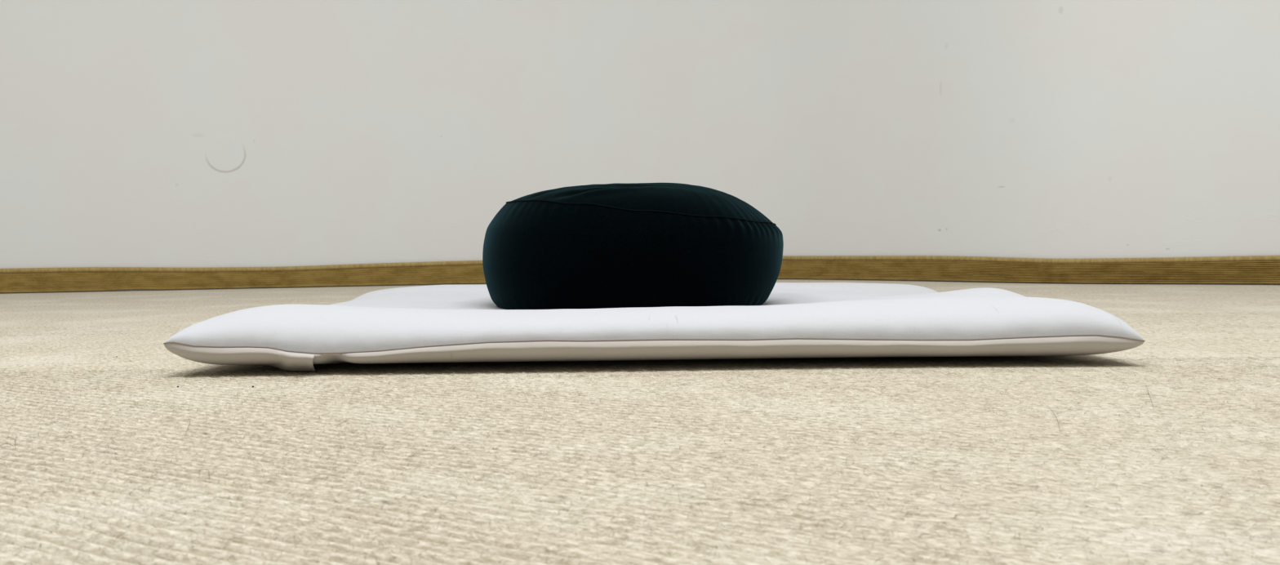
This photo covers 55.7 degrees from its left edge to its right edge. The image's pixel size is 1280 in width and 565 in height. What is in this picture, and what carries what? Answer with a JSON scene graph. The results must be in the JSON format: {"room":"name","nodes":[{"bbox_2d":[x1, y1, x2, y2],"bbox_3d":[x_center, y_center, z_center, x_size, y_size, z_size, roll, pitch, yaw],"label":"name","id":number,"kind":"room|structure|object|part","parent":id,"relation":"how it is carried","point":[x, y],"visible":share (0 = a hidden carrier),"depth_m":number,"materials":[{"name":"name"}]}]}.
{"room":"meditation room","nodes":[
{"label":"meditation room","id":0,"kind":"room"},
{"bbox_2d":[0,0,1279,293],"bbox_3d":[-0.349,-1.238,2.887,4.124,2.500,0.754,-1,2,4],"label":"wall","id":1,"kind":"structure","parent":0,"point":[134,133],"depth_m":3.01,"materials":[{"name":"white paint"}]},
{"bbox_2d":[0,255,1279,292],"bbox_3d":[-0.335,-0.023,2.924,4.121,0.064,0.762,-1,2,4],"label":"baseboard","id":2,"kind":"structure","parent":1,"relation":"attached to","point":[1246,269],"depth_m":2.95,"materials":[{"name":"wood"}]},
{"bbox_2d":[0,279,1279,564],"bbox_3d":[-0.359,0.101,0.454,4.114,0.008,6.100,-1,2,0],"label":"floor","id":3,"kind":"structure","parent":0,"point":[893,460],"depth_m":0.66,"materials":[{"name":"carpet"}]},
{"bbox_2d":[163,282,1145,372],"bbox_3d":[0.010,0.034,1.417,0.840,0.057,0.774,-1,2,0],"label":"floor mat","id":4,"kind":"object","parent":3,"relation":"on","point":[432,323],"visible":0.9,"depth_m":1.05,"materials":[{"name":"white fabric"}]},
{"bbox_2d":[482,182,783,309],"bbox_3d":[-0.008,-0.042,1.400,0.346,0.140,0.341,-1,2,0],"label":"round cushion","id":5,"kind":"object","parent":4,"relation":"on","point":[634,245],"visible":0.94,"depth_m":1.26,"materials":[{"name":"black fabric"}]},
{"bbox_3d":[0.001,-0.088,1.398,0.309,0.049,0.316,-1,2,0],"label":"panel","id":6,"kind":"part","parent":5,"relation":"part of","materials":[{"name":"black fabric"}]},
{"bbox_3d":[0.010,0.047,1.417,0.840,0.028,0.771,-1,2,0],"label":"panel","id":7,"kind":"part","parent":4,"relation":"part of","materials":[{"name":"fabric"}]}
]}

